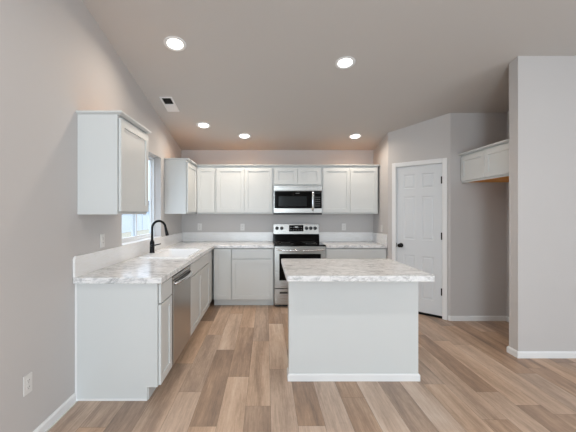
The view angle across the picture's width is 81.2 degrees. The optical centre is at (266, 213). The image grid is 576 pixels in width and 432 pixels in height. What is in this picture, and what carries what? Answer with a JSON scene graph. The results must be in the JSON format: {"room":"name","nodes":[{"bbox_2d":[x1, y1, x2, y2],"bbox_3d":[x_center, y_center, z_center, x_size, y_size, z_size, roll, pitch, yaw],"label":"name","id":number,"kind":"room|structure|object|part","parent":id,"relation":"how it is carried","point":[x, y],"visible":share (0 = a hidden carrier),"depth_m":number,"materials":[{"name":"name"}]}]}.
{"room":"kitchen","nodes":[
{"label":"kitchen","id":0,"kind":"room"},
{"bbox_2d":[0,0,180,431],"bbox_3d":[-1.491,-0.342,0.496,0.150,3.458,10.493,0,0,0],"label":"wall","id":1,"kind":"structure","parent":0,"point":[56,61],"depth_m":2.18,"materials":[{"name":"grey paint"}]},
{"bbox_2d":[23,372,31,396],"bbox_3d":[-1.412,1.012,1.985,0.009,0.115,0.070,0,0,0],"label":"wall outlet","id":2,"kind":"object","parent":1,"relation":"attached to","point":[27,380],"visible":1,"depth_m":1.98,"materials":[{"name":"white plastic"}]},
{"bbox_2d":[33,393,75,431],"bbox_3d":[-1.409,1.355,-1.052,0.014,0.063,7.056,0,0,0],"label":"baseboard","id":3,"kind":"structure","parent":1,"relation":"attached to","point":[44,426],"depth_m":2.24,"materials":[{"name":"white paint"}]},
{"bbox_2d":[100,234,104,247],"bbox_3d":[-1.412,0.237,2.890,0.009,0.115,0.070,0,0,0],"label":"wall outlet","id":4,"kind":"object","parent":1,"relation":"attached to","point":[102,236],"visible":1,"depth_m":2.88,"materials":[{"name":"white plastic"}]},
{"bbox_2d":[76,111,150,213],"bbox_3d":[-1.244,-0.377,2.809,0.342,0.771,0.644,0,0,0],"label":"upper cabinet","id":5,"kind":"object","parent":1,"relation":"attached to","point":[112,146],"visible":1,"depth_m":2.51,"materials":[{"name":"white paint"}]},
{"bbox_3d":[-1.265,-0.001,2.815,0.300,0.020,0.611,0,0,0],"label":"frame","id":6,"kind":"part","parent":5,"relation":"part of","materials":[{"name":"white paint"}]},
{"bbox_3d":[-1.244,-0.750,2.809,0.342,0.023,0.644,0,0,0],"label":"crown","id":7,"kind":"part","parent":5,"relation":"part of","materials":[{"name":"white paint"}]},
{"bbox_3d":[-1.102,-0.365,2.815,0.019,0.704,0.588,0,0,0],"label":"door","id":8,"kind":"part","parent":5,"relation":"part of","materials":[{"name":"white paint"}]},
{"bbox_2d":[73,232,181,277],"bbox_3d":[-1.405,0.394,4.018,0.019,0.154,3.146,0,0,0],"label":"backsplash","id":9,"kind":"structure","parent":1,"relation":"attached to","point":[83,264],"depth_m":3.10,"materials":[{"name":"stone"}]},
{"bbox_2d":[122,156,161,245],"bbox_3d":[-1.484,-0.210,3.890,0.161,1.064,1.218,0,0,0],"label":"window","id":10,"kind":"structure","parent":1,"relation":"in","point":[134,238],"depth_m":4.46,"materials":[{"name":"white plastic"}]},
{"bbox_3d":[-1.518,-0.216,3.606,0.025,1.012,0.609,0,0,0],"label":"sliding sash","id":11,"kind":"part","parent":10,"relation":"part of","materials":[{"name":"glass"}]},
{"bbox_3d":[-1.546,-0.216,4.175,0.025,1.012,0.609,0,0,0],"label":"fixed sash","id":12,"kind":"part","parent":10,"relation":"part of","materials":[{"name":"white plastic"}]},
{"bbox_3d":[-1.484,0.316,3.890,0.161,0.012,1.218,0,0,0],"label":"sill","id":13,"kind":"part","parent":10,"relation":"part of","materials":[{"name":"white paint"}]},
{"bbox_2d":[164,158,197,213],"bbox_3d":[-1.244,-0.377,5.113,0.342,0.771,0.960,0,0,0],"label":"upper cabinet","id":14,"kind":"object","parent":1,"relation":"attached to","point":[180,173],"visible":0.82,"depth_m":4.66,"materials":[{"name":"white paint"}]},
{"bbox_3d":[-1.265,-0.001,5.124,0.300,0.020,0.937,0,0,0],"label":"frame","id":15,"kind":"part","parent":14,"relation":"part of","materials":[{"name":"white paint"}]},
{"bbox_3d":[-1.244,-0.750,4.963,0.342,0.023,0.660,0,0,0],"label":"crown","id":16,"kind":"part","parent":14,"relation":"part of","materials":[{"name":"white paint"}]},
{"bbox_3d":[-1.102,-0.365,4.966,0.019,0.704,0.598,0,0,0],"label":"door","id":17,"kind":"part","parent":14,"relation":"part of","materials":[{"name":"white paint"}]},
{"bbox_2d":[181,150,372,241],"bbox_3d":[1.667,0.168,5.668,6.166,2.439,0.150,0,0,0],"label":"wall","id":18,"kind":"structure","parent":0,"point":[210,222],"depth_m":5.59,"materials":[{"name":"grey paint"}]},
{"bbox_2d":[197,223,201,229],"bbox_3d":[-1.113,0.229,5.589,0.070,0.115,0.009,0,0,0],"label":"wall outlet","id":19,"kind":"object","parent":18,"relation":"attached to","point":[199,225],"visible":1,"depth_m":5.59,"materials":[{"name":"white plastic"}]},
{"bbox_2d":[197,165,215,213],"bbox_3d":[-0.950,-0.377,5.421,0.290,0.771,0.342,0,0,0],"label":"upper cabinet","id":20,"kind":"object","parent":18,"relation":"attached to","point":[205,173],"visible":0.84,"depth_m":5.28,"materials":[{"name":"white paint"}]},
{"bbox_2d":[182,232,272,240],"bbox_3d":[-0.642,0.394,5.582,1.506,0.154,0.019,0,0,0],"label":"backsplash","id":21,"kind":"structure","parent":18,"relation":"attached to","point":[186,236],"depth_m":5.57,"materials":[{"name":"stone"}]},
{"bbox_2d":[240,224,244,230],"bbox_3d":[-0.397,0.232,5.589,0.070,0.115,0.009,0,0,0],"label":"wall outlet","id":22,"kind":"object","parent":18,"relation":"attached to","point":[242,226],"visible":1,"depth_m":5.59,"materials":[{"name":"white plastic"}]},
{"bbox_2d":[215,165,272,213],"bbox_3d":[-0.347,-0.377,5.421,0.914,0.771,0.342,0,0,0],"label":"upper cabinet","id":23,"kind":"object","parent":18,"relation":"attached to","point":[239,189],"visible":0.98,"depth_m":5.28,"materials":[{"name":"white paint"}]},
{"bbox_3d":[-0.564,-0.365,5.279,0.432,0.704,0.019,0,0,0],"label":"door","id":24,"kind":"part","parent":23,"relation":"part of","materials":[{"name":"white paint"}]},
{"bbox_3d":[-0.347,-0.001,5.442,0.913,0.020,0.300,0,0,0],"label":"frame","id":25,"kind":"part","parent":23,"relation":"part of","materials":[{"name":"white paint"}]},
{"bbox_3d":[-0.347,-0.750,5.271,0.914,0.023,0.042,0,0,0],"label":"crown","id":26,"kind":"part","parent":23,"relation":"part of","materials":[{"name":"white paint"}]},
{"bbox_3d":[-0.128,-0.365,5.279,0.436,0.704,0.019,0,0,0],"label":"door","id":27,"kind":"part","parent":23,"relation":"part of","materials":[{"name":"white paint"}]},
{"bbox_2d":[273,165,321,185],"bbox_3d":[0.492,-0.598,5.421,0.764,0.329,0.342,0,0,0],"label":"upper cabinet","id":28,"kind":"object","parent":18,"relation":"attached to","point":[283,175],"visible":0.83,"depth_m":5.28,"materials":[{"name":"white paint"}]},
{"bbox_3d":[0.309,-0.586,5.279,0.362,0.262,0.019,0,0,0],"label":"door","id":29,"kind":"part","parent":28,"relation":"part of","materials":[{"name":"white paint"}]},
{"bbox_2d":[273,186,321,214],"bbox_3d":[0.492,-0.203,5.362,0.758,0.452,0.455,0,0,0],"label":"microwave","id":30,"kind":"object","parent":28,"relation":"attached to","point":[287,200],"visible":1,"depth_m":5.19,"materials":[{"name":"silver metal"}]},
{"bbox_3d":[0.426,-0.209,5.188,0.603,0.270,0.004,0,0,0],"label":"door glass","id":31,"kind":"part","parent":30,"relation":"part of","materials":[{"name":"black glass"}]},
{"bbox_3d":[0.421,-0.177,5.197,0.617,0.344,0.016,0,0,0],"label":"door","id":32,"kind":"part","parent":30,"relation":"part of","materials":[{"name":"silver metal"}]},
{"bbox_3d":[0.492,0.010,5.394,0.746,0.026,0.373,0,0,0],"label":"underside panel","id":33,"kind":"part","parent":30,"relation":"part of","materials":[{"name":"black plastic"}]},
{"bbox_3d":[0.492,-0.389,5.199,0.758,0.076,0.012,0,0,0],"label":"trim","id":34,"kind":"part","parent":30,"relation":"part of","materials":[{"name":"silver metal"}]},
{"bbox_3d":[0.714,-0.192,5.163,0.023,0.313,0.056,0,0,0],"label":"handle","id":35,"kind":"part","parent":30,"relation":"part of","materials":[{"name":"silver metal"}]},
{"bbox_3d":[0.802,-0.177,5.197,0.137,0.344,0.016,0,0,0],"label":"control panel","id":36,"kind":"part","parent":30,"relation":"part of","materials":[{"name":"silver metal"}]},
{"bbox_3d":[0.799,-0.209,5.188,0.119,0.270,0.004,0,0,0],"label":"keypad glass","id":37,"kind":"part","parent":30,"relation":"part of","materials":[{"name":"black glass"}]},
{"bbox_3d":[0.492,-0.443,5.442,0.763,0.020,0.300,0,0,0],"label":"frame","id":38,"kind":"part","parent":28,"relation":"part of","materials":[{"name":"white paint"}]},
{"bbox_3d":[0.492,-0.750,5.271,0.764,0.023,0.042,0,0,0],"label":"crown","id":39,"kind":"part","parent":28,"relation":"part of","materials":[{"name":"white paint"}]},
{"bbox_3d":[0.675,-0.586,5.279,0.362,0.262,0.019,0,0,0],"label":"door","id":40,"kind":"part","parent":28,"relation":"part of","materials":[{"name":"white paint"}]},
{"bbox_2d":[319,232,371,240],"bbox_3d":[1.324,0.394,5.582,0.886,0.154,0.019,0,0,0],"label":"backsplash","id":41,"kind":"structure","parent":18,"relation":"attached to","point":[323,236],"depth_m":5.57,"materials":[{"name":"stone"}]},
{"bbox_2d":[322,165,379,213],"bbox_3d":[1.341,-0.377,5.421,0.933,0.771,0.342,0,0,0],"label":"upper cabinet","id":42,"kind":"object","parent":18,"relation":"attached to","point":[346,189],"visible":0.79,"depth_m":5.28,"materials":[{"name":"white paint"}]},
{"bbox_3d":[1.105,-0.365,5.279,0.426,0.704,0.019,0,0,0],"label":"door","id":43,"kind":"part","parent":42,"relation":"part of","materials":[{"name":"white paint"}]},
{"bbox_3d":[1.319,-0.001,5.442,0.890,0.020,0.300,0,0,0],"label":"frame","id":44,"kind":"part","parent":42,"relation":"part of","materials":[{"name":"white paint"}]},
{"bbox_3d":[1.341,-0.750,5.421,0.933,0.023,0.342,0,0,0],"label":"crown","id":45,"kind":"part","parent":42,"relation":"part of","materials":[{"name":"white paint"}]},
{"bbox_3d":[1.534,-0.365,5.279,0.426,0.704,0.019,0,0,0],"label":"door","id":46,"kind":"part","parent":42,"relation":"part of","materials":[{"name":"white paint"}]},
{"bbox_2d":[48,298,575,431],"bbox_3d":[1.627,1.402,0.496,6.035,0.030,10.393,0,0,0],"label":"floor","id":47,"kind":"structure","parent":0,"point":[230,375],"depth_m":2.56,"materials":[{"name":"brown wood"}]},
{"bbox_2d":[75,277,171,400],"bbox_3d":[-1.099,0.951,2.633,0.631,0.871,0.324,0,0,0],"label":"base cabinet","id":48,"kind":"object","parent":47,"relation":"on","point":[165,288],"depth_m":2.48,"materials":[{"name":"white paint"}]},
{"bbox_3d":[-1.110,0.951,2.481,0.610,0.871,0.019,0,0,0],"label":"end panel","id":49,"kind":"part","parent":48,"relation":"part of","materials":[{"name":"white wood"}]},
{"bbox_3d":[-0.793,0.600,2.643,0.019,0.142,0.293,0,0,0],"label":"drawer","id":50,"kind":"part","parent":48,"relation":"part of","materials":[{"name":"white paint"}]},
{"bbox_3d":[-0.793,0.981,2.643,0.019,0.596,0.293,0,0,0],"label":"door","id":51,"kind":"part","parent":48,"relation":"part of","materials":[{"name":"white paint"}]},
{"bbox_2d":[171,265,191,364],"bbox_3d":[-1.071,0.950,3.133,0.688,0.866,0.664,0,0,0],"label":"dishwasher","id":52,"kind":"object","parent":47,"relation":"on","point":[181,281],"visible":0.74,"depth_m":3.05,"materials":[{"name":"silver metal"}]},
{"bbox_3d":[-0.759,0.597,3.138,0.063,0.026,0.596,0,0,0],"label":"handle","id":53,"kind":"part","parent":52,"relation":"part of","materials":[{"name":"silver metal"}]},
{"bbox_2d":[190,252,209,334],"bbox_3d":[-1.099,0.952,4.055,0.631,0.868,1.169,0,0,0],"label":"base cabinet","id":54,"kind":"object","parent":47,"relation":"on","point":[200,268],"visible":0.3,"depth_m":3.99,"materials":[{"name":"white paint"}]},
{"bbox_3d":[-0.793,0.981,3.766,0.019,0.596,0.576,0,0,0],"label":"door","id":55,"kind":"part","parent":54,"relation":"part of","materials":[{"name":"white paint"}]},
{"bbox_3d":[-0.793,0.981,4.344,0.019,0.596,0.576,0,0,0],"label":"door","id":56,"kind":"part","parent":54,"relation":"part of","materials":[{"name":"white paint"}]},
{"bbox_2d":[209,249,213,301],"bbox_3d":[-1.110,0.952,5.116,0.610,0.868,0.951,0,0,0],"label":"base cabinet","id":57,"kind":"object","parent":47,"relation":"on","point":[211,262],"visible":0.12,"depth_m":4.92,"materials":[{"name":"white paint"}]},
{"bbox_2d":[214,248,231,304],"bbox_3d":[-0.651,0.952,5.277,0.267,0.868,0.631,0,0,0],"label":"base cabinet","id":58,"kind":"object","parent":47,"relation":"on","point":[222,257],"visible":0.7,"depth_m":4.97,"materials":[{"name":"white paint"}]},
{"bbox_2d":[232,248,273,304],"bbox_3d":[-0.203,0.952,5.277,0.626,0.868,0.631,0,0,0],"label":"base cabinet","id":59,"kind":"object","parent":47,"relation":"on","point":[252,268],"visible":0.88,"depth_m":4.97,"materials":[{"name":"white paint"}]},
{"bbox_2d":[73,232,273,283],"bbox_3d":[-0.652,0.417,4.018,1.526,0.200,3.146,0,0,0],"label":"countertop","id":60,"kind":"structure","parent":59,"relation":"on","point":[120,264],"depth_m":3.20,"materials":[{"name":"stone"}]},
{"bbox_2d":[149,220,168,252],"bbox_3d":[-1.241,0.268,3.870,0.224,0.383,0.088,0,0,0],"label":"kitchen faucet","id":61,"kind":"object","parent":60,"relation":"on","point":[152,244],"visible":1,"depth_m":3.87,"materials":[{"name":"black metal"}]},
{"bbox_3d":[-1.247,0.203,3.885,0.183,0.253,0.027,0,0,0],"label":"spout","id":62,"kind":"part","parent":61,"relation":"part of","materials":[{"name":"black metal"}]},
{"bbox_2d":[138,249,202,257],"bbox_3d":[-1.079,0.565,3.920,0.533,0.211,0.840,0,0,0],"label":"sink","id":63,"kind":"object","parent":60,"relation":"in","point":[163,253],"visible":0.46,"depth_m":4.25,"materials":[{"name":"white ceramic"}]},
{"bbox_3d":[-0.204,0.600,4.971,0.610,0.142,0.019,0,0,0],"label":"drawer","id":64,"kind":"part","parent":59,"relation":"part of","materials":[{"name":"white paint"}]},
{"bbox_2d":[273,224,325,305],"bbox_3d":[0.496,0.783,5.219,0.760,1.208,0.729,0,0,0],"label":"range","id":65,"kind":"object","parent":47,"relation":"on","point":[291,241],"visible":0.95,"depth_m":4.92,"materials":[{"name":"silver metal"}]},
{"bbox_3d":[0.496,1.228,4.939,0.754,0.227,0.045,0,0,0],"label":"storage drawer","id":66,"kind":"part","parent":65,"relation":"part of","materials":[{"name":"silver metal"}]},
{"bbox_2d":[273,241,325,245],"bbox_3d":[0.496,0.476,5.223,0.760,0.020,0.603,0,0,0],"label":"cooktop","id":67,"kind":"object","parent":65,"relation":"in","point":[276,243],"depth_m":5.15,"materials":[{"name":"black glass"}]},
{"bbox_3d":[0.496,0.798,4.939,0.754,0.608,0.045,0,0,0],"label":"oven door","id":68,"kind":"part","parent":65,"relation":"part of","materials":[{"name":"silver metal"}]},
{"bbox_3d":[0.496,0.534,4.888,0.715,0.044,0.066,0,0,0],"label":"handle","id":69,"kind":"part","parent":65,"relation":"part of","materials":[{"name":"silver metal"}]},
{"bbox_2d":[287,282,419,380],"bbox_3d":[0.722,0.952,3.104,1.092,0.868,0.690,0,0,0],"label":"kitchen island","id":70,"kind":"object","parent":47,"relation":"on","point":[338,331],"visible":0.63,"depth_m":2.77,"materials":[{"name":"white paint"}]},
{"bbox_3d":[0.722,1.357,2.822,1.092,0.059,0.126,0,0,0],"label":"baseboard","id":71,"kind":"part","parent":70,"relation":"part of","materials":[{"name":"white paint"}]},
{"bbox_2d":[281,259,434,281],"bbox_3d":[0.716,0.494,3.001,1.124,0.046,0.957,0,0,0],"label":"island countertop","id":72,"kind":"structure","parent":70,"relation":"on","point":[295,270],"depth_m":2.71,"materials":[{"name":"stone"}]},
{"bbox_2d":[326,248,385,258],"bbox_3d":[1.335,0.952,5.277,0.904,0.868,0.631,0,0,0],"label":"base cabinet","id":73,"kind":"object","parent":47,"relation":"on","point":[331,253],"visible":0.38,"depth_m":4.96,"materials":[{"name":"white paint"}]},
{"bbox_2d":[319,232,386,247],"bbox_3d":[1.334,0.417,5.267,0.906,0.200,0.648,0,0,0],"label":"countertop","id":74,"kind":"structure","parent":73,"relation":"on","point":[330,239],"depth_m":5.57,"materials":[{"name":"stone"}]},
{"bbox_2d":[82,0,575,149],"bbox_3d":[1.592,-1.622,0.496,6.316,1.198,10.493,0,0,0],"label":"ceiling","id":75,"kind":"structure","parent":0,"point":[266,70],"depth_m":3.28,"materials":[{"name":"grey paint"}]},
{"bbox_2d":[159,97,178,111],"bbox_3d":[-1.185,-1.333,4.111,0.150,0.073,0.345,0,0,0],"label":"ceiling vent","id":76,"kind":"object","parent":75,"relation":"in","point":[168,102],"visible":1,"depth_m":4.10,"materials":[{"name":"white metal"}]},
{"bbox_2d":[164,36,185,50],"bbox_3d":[-0.830,-1.539,3.048,0.200,0.044,0.197,0,0,4],"label":"recessed light","id":77,"kind":"object","parent":75,"relation":"in","point":[174,43],"visible":1,"depth_m":3.04,"materials":[{"name":"white paint"}]},
{"bbox_2d":[196,122,210,128],"bbox_3d":[-0.876,-1.226,4.675,0.200,0.044,0.197,0,0,4],"label":"recessed light","id":78,"kind":"object","parent":75,"relation":"in","point":[204,125],"visible":1,"depth_m":4.68,"materials":[{"name":"white paint"}]},
{"bbox_2d":[238,133,250,138],"bbox_3d":[-0.328,-1.157,5.030,0.200,0.044,0.197,0,0,4],"label":"recessed light","id":79,"kind":"object","parent":75,"relation":"in","point":[242,135],"visible":1,"depth_m":5.02,"materials":[{"name":"white paint"}]},
{"bbox_2d":[335,56,355,68],"bbox_3d":[0.780,-1.487,3.316,0.200,0.044,0.197,0,0,4],"label":"recessed light","id":80,"kind":"object","parent":75,"relation":"in","point":[345,62],"visible":1,"depth_m":3.31,"materials":[{"name":"white paint"}]},
{"bbox_2d":[348,133,361,138],"bbox_3d":[1.337,-1.155,5.040,0.200,0.044,0.197,0,0,4],"label":"recessed light","id":81,"kind":"object","parent":75,"relation":"in","point":[356,135],"visible":1,"depth_m":5.04,"materials":[{"name":"white paint"}]},
{"bbox_2d":[373,133,387,258],"bbox_3d":[1.845,0.103,5.255,0.115,2.569,0.676,0,0,0],"label":"wall","id":82,"kind":"structure","parent":0,"point":[380,153],"depth_m":5.15,"materials":[{"name":"grey paint"}]},
{"bbox_2d":[372,232,386,244],"bbox_3d":[1.777,0.394,5.269,0.019,0.154,0.644,0,0,0],"label":"backsplash","id":83,"kind":"structure","parent":82,"relation":"attached to","point":[380,238],"depth_m":5.23,"materials":[{"name":"stone"}]},
{"bbox_2d":[388,113,450,319],"bbox_3d":[2.124,0.045,4.660,0.115,2.683,0.837,0,0,-45],"label":"wall","id":84,"kind":"structure","parent":0,"point":[429,139],"depth_m":4.54,"materials":[{"name":"grey paint"}]},
{"bbox_2d":[396,163,441,318],"bbox_3d":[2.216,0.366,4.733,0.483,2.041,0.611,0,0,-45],"label":"door","id":85,"kind":"structure","parent":84,"relation":"in","point":[419,188],"depth_m":4.58,"materials":[{"name":"white paint"}]},
{"bbox_2d":[392,158,446,319],"bbox_3d":[2.127,0.333,4.646,0.131,2.108,0.736,0,0,-45],"label":"trim","id":86,"kind":"structure","parent":84,"relation":"attached to","point":[443,161],"depth_m":4.38,"materials":[{"name":"white paint"}]},
{"bbox_3d":[1.847,0.333,4.846,0.016,2.108,0.057,0,0,-45],"label":"casing","id":87,"kind":"part","parent":86,"relation":"part of","materials":[{"name":"white paint"}]},
{"bbox_3d":[2.086,-0.692,4.606,0.016,0.056,0.620,0,0,-45],"label":"head casing","id":88,"kind":"part","parent":86,"relation":"part of","materials":[{"name":"white paint"}]},
{"bbox_3d":[2.325,0.333,4.365,0.016,2.108,0.057,0,0,-45],"label":"casing","id":89,"kind":"part","parent":86,"relation":"part of","materials":[{"name":"white paint"}]},
{"bbox_2d":[451,113,506,315],"bbox_3d":[2.739,0.045,4.380,0.722,2.683,0.115,0,0,0],"label":"wall","id":90,"kind":"structure","parent":0,"point":[478,210],"depth_m":4.32,"materials":[{"name":"grey paint"}]},
{"bbox_2d":[448,315,508,321],"bbox_3d":[2.725,1.355,3.838,0.750,0.063,1.006,0,0,0],"label":"baseboard","id":91,"kind":"structure","parent":90,"relation":"attached to","point":[450,318],"depth_m":4.31,"materials":[{"name":"white paint"}]},
{"bbox_2d":[507,111,508,316],"bbox_3d":[3.158,-0.050,3.886,0.115,2.873,1.103,0,0,0],"label":"wall","id":92,"kind":"structure","parent":0,"point":[508,111],"depth_m":4.29,"materials":[{"name":"grey paint"}]},
{"bbox_2d":[458,139,508,182],"bbox_3d":[2.788,-0.575,3.830,0.622,0.374,0.982,0,0,0],"label":"upper cabinet","id":93,"kind":"object","parent":92,"relation":"attached to","point":[488,163],"visible":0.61,"depth_m":3.83,"materials":[{"name":"white paint"}]},
{"bbox_3d":[2.506,-0.564,4.066,0.019,0.307,0.469,0,0,0],"label":"door","id":94,"kind":"part","parent":93,"relation":"part of","materials":[{"name":"white paint"}]},
{"bbox_3d":[2.498,-0.750,3.830,0.042,0.023,0.982,0,0,0],"label":"crown","id":95,"kind":"part","parent":93,"relation":"part of","materials":[{"name":"white paint"}]},
{"bbox_3d":[2.809,-0.398,3.830,0.580,0.020,0.981,0,0,0],"label":"frame","id":96,"kind":"part","parent":93,"relation":"part of","materials":[{"name":"brown paint"}]},
{"bbox_3d":[2.819,-0.402,3.830,0.560,0.012,0.949,0,0,0],"label":"panel","id":97,"kind":"part","parent":93,"relation":"part of","materials":[{"name":"brown wood"}]},
{"bbox_3d":[2.506,-0.564,3.594,0.019,0.307,0.469,0,0,0],"label":"door","id":98,"kind":"part","parent":93,"relation":"part of","materials":[{"name":"white paint"}]},
{"bbox_2d":[509,56,575,350],"bbox_3d":[3.508,-0.061,3.275,2.184,2.896,0.120,0,0,0],"label":"wall","id":99,"kind":"structure","parent":0,"point":[542,89],"depth_m":3.21,"materials":[{"name":"grey paint"}]},
{"bbox_2d":[507,346,575,357],"bbox_3d":[3.501,1.355,3.275,2.198,0.063,0.148,0,0,0],"label":"baseboard","id":100,"kind":"structure","parent":99,"relation":"attached to","point":[518,354],"depth_m":3.20,"materials":[{"name":"white paint"}]},
{"label":"outside","id":101,"kind":"structure","parent":0,"visible":0},
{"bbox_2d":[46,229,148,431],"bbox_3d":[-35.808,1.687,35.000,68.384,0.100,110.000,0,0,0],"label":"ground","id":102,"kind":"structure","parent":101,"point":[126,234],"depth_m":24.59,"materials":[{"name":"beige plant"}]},
{"bbox_2d":[122,214,148,232],"bbox_3d":[-12.000,0.827,36.000,0.120,1.620,36.120,0,0,0],"label":"fence","id":103,"kind":"object","parent":102,"relation":"on","point":[142,220],"visible":0.14,"depth_m":31.18,"materials":[{"name":"grey plastic"}]}
]}

